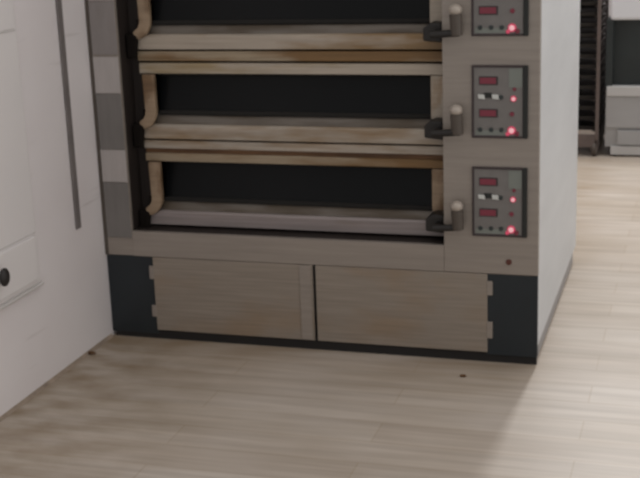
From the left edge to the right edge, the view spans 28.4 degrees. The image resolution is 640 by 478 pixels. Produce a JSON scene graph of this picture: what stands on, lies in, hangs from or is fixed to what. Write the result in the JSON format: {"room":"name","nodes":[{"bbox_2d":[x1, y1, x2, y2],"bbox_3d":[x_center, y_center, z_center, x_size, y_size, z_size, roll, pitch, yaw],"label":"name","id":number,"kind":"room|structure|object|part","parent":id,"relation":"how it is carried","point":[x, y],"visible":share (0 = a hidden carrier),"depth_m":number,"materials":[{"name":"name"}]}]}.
{"room":"commercial kitchen","nodes":[
{"label":"commercial kitchen","id":0,"kind":"room"},
{"bbox_2d":[0,0,116,415],"bbox_3d":[-0.463,-1.337,5.834,0.120,2.717,7.400,3,16,17],"label":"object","id":1,"kind":"structure","parent":0,"point":[50,327],"depth_m":4.33,"materials":[{"name":"white paint"}]},
{"bbox_2d":[0,0,43,310],"bbox_3d":[-1.027,-0.421,3.765,0.063,1.360,0.625,3,16,17],"label":"upper cabinet","id":2,"kind":"object","parent":1,"relation":"attached to","point":[19,259],"visible":1,"depth_m":4.01,"materials":[{"name":"white wood"}]},
{"bbox_3d":[-0.987,0.119,3.933,0.037,0.060,0.049,3,16,17],"label":"knob","id":3,"kind":"part","parent":2,"relation":"part of","materials":[{"name":"black metal"}]},
{"bbox_3d":[-1.055,-0.827,3.651,0.004,0.495,0.570,3,16,17],"label":"door","id":4,"kind":"part","parent":2,"relation":"part of","materials":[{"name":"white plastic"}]},
{"bbox_2d":[0,333,112,421],"bbox_3d":[-1.101,0.649,3.772,0.008,0.012,2.196,3,16,17],"label":"baseboard","id":5,"kind":"structure","parent":1,"relation":"attached to","point":[110,336],"depth_m":4.35,"materials":[{"name":"beige wood"}]},
{"bbox_2d":[55,0,80,229],"bbox_3d":[-0.880,-0.662,4.316,0.008,1.295,0.034,3,16,17],"label":"wall bar","id":6,"kind":"object","parent":1,"relation":"attached to","point":[59,12],"visible":1,"depth_m":4.37,"materials":[{"name":"grey metal"}]},
{"bbox_2d":[0,130,639,477],"bbox_3d":[1.606,0.102,5.596,4.300,0.080,7.400,3,16,17],"label":"floor","id":7,"kind":"structure","parent":0,"point":[135,407],"depth_m":4.06,"materials":[{"name":"brown wood"}]},
{"bbox_2d":[85,0,579,364],"bbox_3d":[0.124,-0.675,4.885,1.600,1.897,1.368,3,16,17],"label":"oven","id":8,"kind":"object","parent":7,"relation":"on","point":[392,177],"visible":1,"depth_m":4.46,"materials":[{"name":"metal"}]},
{"bbox_3d":[-0.768,-0.747,4.471,0.099,0.188,0.004,3,16,17],"label":"plate","id":9,"kind":"part","parent":8,"relation":"part of","materials":[{"name":"metal"}]},
{"bbox_3d":[-0.762,-0.586,4.515,0.099,0.130,0.004,3,16,17],"label":"plate","id":10,"kind":"part","parent":8,"relation":"part of","materials":[{"name":"metal"}]},
{"bbox_3d":[-0.768,-0.694,4.497,0.112,1.556,0.016,3,16,17],"label":"post","id":11,"kind":"part","parent":8,"relation":"part of","materials":[{"name":"metal"}]},
{"bbox_3d":[-0.756,-0.423,4.559,0.099,0.203,0.004,3,16,17],"label":"plate","id":12,"kind":"part","parent":8,"relation":"part of","materials":[{"name":"metal"}]},
{"bbox_3d":[-0.750,-0.266,4.601,0.099,0.119,0.004,3,16,17],"label":"plate","id":13,"kind":"part","parent":8,"relation":"part of","materials":[{"name":"metal"}]},
{"bbox_3d":[-0.745,-0.106,4.645,0.099,0.208,0.004,3,16,17],"label":"plate","id":14,"kind":"part","parent":8,"relation":"part of","materials":[{"name":"metal"}]},
{"bbox_3d":[-0.666,-0.669,4.596,0.030,1.262,0.028,3,16,17],"label":"post","id":15,"kind":"part","parent":8,"relation":"part of","materials":[{"name":"metal"}]},
{"bbox_3d":[-0.316,0.215,4.606,0.616,0.282,0.012,3,16,17],"label":"panel","id":16,"kind":"part","parent":8,"relation":"part of","materials":[{"name":"metal"}]},
{"bbox_3d":[-0.131,0.039,4.504,1.167,0.094,0.022,3,16,17],"label":"rail","id":17,"kind":"part","parent":8,"relation":"part of","materials":[{"name":"metal"}]},
{"bbox_3d":[-0.107,-0.827,4.388,1.020,0.152,0.052,3,16,17],"label":"door rail","id":18,"kind":"part","parent":8,"relation":"part of","materials":[{"name":"beige"}]},
{"bbox_3d":[-0.107,-0.828,4.391,1.016,0.160,0.038,3,16,17],"label":"oven door","id":19,"kind":"part","parent":8,"relation":"part of","materials":[{"name":"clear glass"}]},
{"bbox_3d":[-0.095,-0.514,4.476,1.016,0.160,0.038,3,16,17],"label":"oven door","id":20,"kind":"part","parent":8,"relation":"part of","materials":[{"name":"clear glass"}]},
{"bbox_3d":[-0.096,-0.514,4.473,1.020,0.152,0.052,3,16,17],"label":"door rail","id":21,"kind":"part","parent":8,"relation":"part of","materials":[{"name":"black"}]},
{"bbox_3d":[-0.084,-0.203,4.560,1.016,0.162,0.038,3,16,17],"label":"oven door","id":22,"kind":"part","parent":8,"relation":"part of","materials":[{"name":"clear glass"}]},
{"bbox_3d":[-0.085,-0.202,4.558,1.020,0.154,0.052,3,16,17],"label":"door rail","id":23,"kind":"part","parent":8,"relation":"part of","materials":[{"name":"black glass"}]},
{"bbox_3d":[-0.015,0.218,4.531,1.236,0.274,0.016,3,16,17],"label":"frame","id":24,"kind":"part","parent":8,"relation":"part of","materials":[{"name":"black"}]},
{"bbox_3d":[0.282,0.242,4.428,0.613,0.282,0.012,3,16,17],"label":"panel","id":25,"kind":"part","parent":8,"relation":"part of","materials":[{"name":"metal"}]},
{"bbox_3d":[0.424,-0.358,4.203,0.097,0.031,0.088,3,16,17],"label":"door handle","id":26,"kind":"part","parent":8,"relation":"part of","materials":[{"name":"black metal"}]},
{"bbox_3d":[0.435,-0.046,4.288,0.097,0.031,0.088,3,16,17],"label":"door handle","id":27,"kind":"part","parent":8,"relation":"part of","materials":[{"name":"black metal"}]},
{"bbox_3d":[0.412,-0.672,4.118,0.097,0.031,0.088,3,16,17],"label":"door handle","id":28,"kind":"part","parent":8,"relation":"part of","materials":[{"name":"black metal"}]},
{"bbox_3d":[0.595,-0.123,4.218,0.162,0.226,0.004,3,16,17],"label":"control panel","id":29,"kind":"part","parent":8,"relation":"part of","materials":[{"name":"grey metal"}]},
{"bbox_3d":[0.583,-0.448,4.130,0.162,0.228,0.004,3,16,17],"label":"control panel","id":30,"kind":"part","parent":8,"relation":"part of","materials":[{"name":"grey metal"}]},
{"bbox_3d":[0.571,-0.770,4.043,0.162,0.226,0.004,3,16,17],"label":"control panel","id":31,"kind":"part","parent":8,"relation":"part of","materials":[{"name":"grey metal"}]},
{"bbox_3d":[0.891,-0.675,4.686,0.018,1.808,1.293,3,16,17],"label":"panel","id":32,"kind":"part","parent":8,"relation":"part of","materials":[{"name":"white metal"}]},
{"bbox_2d":[578,0,608,155],"bbox_3d":[1.514,-1.418,7.750,0.462,1.730,0.620,3,16,17],"label":"trolley","id":33,"kind":"object","parent":7,"relation":"on","point":[584,140],"visible":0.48,"depth_m":7.63,"materials":[{"name":"metal"}]},
{"bbox_2d":[580,0,597,5],"bbox_3d":[1.512,-1.463,7.738,0.440,0.023,0.530,3,16,17],"label":"baking tray","id":34,"kind":"object","parent":33,"relation":"on","point":[582,2],"visible":0.29,"depth_m":7.47,"materials":[{"name":"black metal"}]},
{"bbox_2d":[578,102,603,119],"bbox_3d":[1.537,-0.806,7.916,0.440,0.023,0.530,3,16,17],"label":"baking tray","id":35,"kind":"object","parent":33,"relation":"on","point":[583,114],"visible":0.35,"depth_m":7.81,"materials":[{"name":"black metal"}]},
{"bbox_2d":[578,93,603,109],"bbox_3d":[1.534,-0.866,7.900,0.440,0.023,0.530,3,16,17],"label":"baking tray","id":36,"kind":"object","parent":33,"relation":"on","point":[582,103],"visible":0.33,"depth_m":7.82,"materials":[{"name":"black metal"}]},
{"bbox_2d":[578,112,603,129],"bbox_3d":[1.539,-0.746,7.933,0.440,0.023,0.530,3,16,17],"label":"baking tray","id":37,"kind":"object","parent":33,"relation":"on","point":[582,124],"visible":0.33,"depth_m":7.82,"materials":[{"name":"black metal"}]},
{"bbox_2d":[578,83,604,98],"bbox_3d":[1.532,-0.925,7.884,0.440,0.023,0.530,3,16,17],"label":"baking tray","id":38,"kind":"object","parent":33,"relation":"on","point":[583,93],"visible":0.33,"depth_m":7.81,"materials":[{"name":"black metal"}]},
{"bbox_3d":[1.541,-0.675,7.952,0.462,0.074,0.590,3,16,17],"label":"frame","id":39,"kind":"part","parent":33,"relation":"part of","materials":[{"name":"metal"}]},
{"bbox_2d":[579,63,604,78],"bbox_3d":[1.528,-1.045,7.851,0.440,0.023,0.530,3,16,17],"label":"baking tray","id":40,"kind":"object","parent":33,"relation":"on","point":[584,73],"visible":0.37,"depth_m":7.79,"materials":[{"name":"black metal"}]},
{"bbox_2d":[579,73,604,88],"bbox_3d":[1.530,-0.985,7.868,0.440,0.023,0.530,3,16,17],"label":"baking tray","id":41,"kind":"object","parent":33,"relation":"on","point":[583,83],"visible":0.28,"depth_m":7.79,"materials":[{"name":"black metal"}]},
{"bbox_2d":[579,54,604,67],"bbox_3d":[1.526,-1.105,7.835,0.440,0.023,0.530,3,16,17],"label":"baking tray","id":42,"kind":"object","parent":33,"relation":"on","point":[583,62],"visible":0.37,"depth_m":7.80,"materials":[{"name":"black metal"}]},
{"bbox_2d":[579,34,605,47],"bbox_3d":[1.521,-1.224,7.803,0.440,0.023,0.530,3,16,17],"label":"baking tray","id":43,"kind":"object","parent":33,"relation":"on","point":[585,42],"visible":0.28,"depth_m":7.76,"materials":[{"name":"black metal"}]},
{"bbox_2d":[579,44,605,57],"bbox_3d":[1.524,-1.164,7.819,0.440,0.023,0.530,3,16,17],"label":"baking tray","id":44,"kind":"object","parent":33,"relation":"on","point":[583,52],"visible":0.33,"depth_m":7.78,"materials":[{"name":"black metal"}]},
{"bbox_2d":[580,14,605,26],"bbox_3d":[1.517,-1.344,7.770,0.440,0.023,0.530,3,16,17],"label":"baking tray","id":45,"kind":"object","parent":33,"relation":"on","point":[585,21],"visible":0.37,"depth_m":7.78,"materials":[{"name":"black metal"}]},
{"bbox_2d":[580,24,605,36],"bbox_3d":[1.519,-1.284,7.787,0.440,0.023,0.530,3,16,17],"label":"baking tray","id":46,"kind":"object","parent":33,"relation":"on","point":[584,31],"visible":0.35,"depth_m":7.78,"materials":[{"name":"black metal"}]},
{"bbox_2d":[580,4,606,15],"bbox_3d":[1.515,-1.404,7.754,0.440,0.023,0.530,3,16,17],"label":"baking tray","id":47,"kind":"object","parent":33,"relation":"on","point":[585,10],"visible":0.33,"depth_m":7.81,"materials":[{"name":"black metal"}]},
{"bbox_3d":[1.642,-1.370,7.416,0.022,1.595,0.022,3,16,17],"label":"post","id":48,"kind":"part","parent":33,"relation":"part of","materials":[{"name":"metal"}]},
{"bbox_3d":[1.805,-1.518,7.939,0.022,1.595,0.022,3,16,17],"label":"post","id":49,"kind":"part","parent":33,"relation":"part of","materials":[{"name":"metal"}]},
{"bbox_2d":[605,0,639,155],"bbox_3d":[2.370,-1.038,7.642,1.206,0.995,0.696,3,16,17],"label":"machine","id":50,"kind":"object","parent":7,"relation":"on","point":[622,74],"depth_m":7.51,"materials":[{"name":"white metal"}]},
{"bbox_3d":[1.808,-1.187,7.780,0.040,0.388,0.686,3,16,17],"label":"panel","id":51,"kind":"part","parent":50,"relation":"part of","materials":[{"name":"black metal"}]},
{"bbox_3d":[2.286,-0.737,7.405,1.196,0.188,0.018,3,16,17],"label":"drawer","id":52,"kind":"part","parent":50,"relation":"part of","materials":[{"name":"grey metal"}]},
{"bbox_2d":[606,85,639,96],"bbox_3d":[2.376,-0.944,7.670,1.194,0.062,0.690,3,16,17],"label":"shelf","id":53,"kind":"object","parent":50,"relation":"attached to","point":[611,90],"depth_m":7.50,"materials":[{"name":"silver metal"}]},
{"bbox_3d":[2.312,-0.514,7.468,1.164,0.054,0.024,3,16,17],"label":"foot rail","id":54,"kind":"part","parent":50,"relation":"part of","materials":[{"name":"silver metal"}]},
{"bbox_3d":[2.326,-0.588,7.433,1.124,0.088,0.022,3,16,17],"label":"rail","id":55,"kind":"part","parent":50,"relation":"part of","materials":[{"name":"grey metal"}]},
{"bbox_2d":[604,0,610,23],"bbox_3d":[2.650,-2.194,8.571,4.200,2.717,0.120,3,16,17],"label":"wall","id":56,"kind":"structure","parent":0,"point":[609,0],"depth_m":8.86,"materials":[{"name":"white paint"}]}
]}

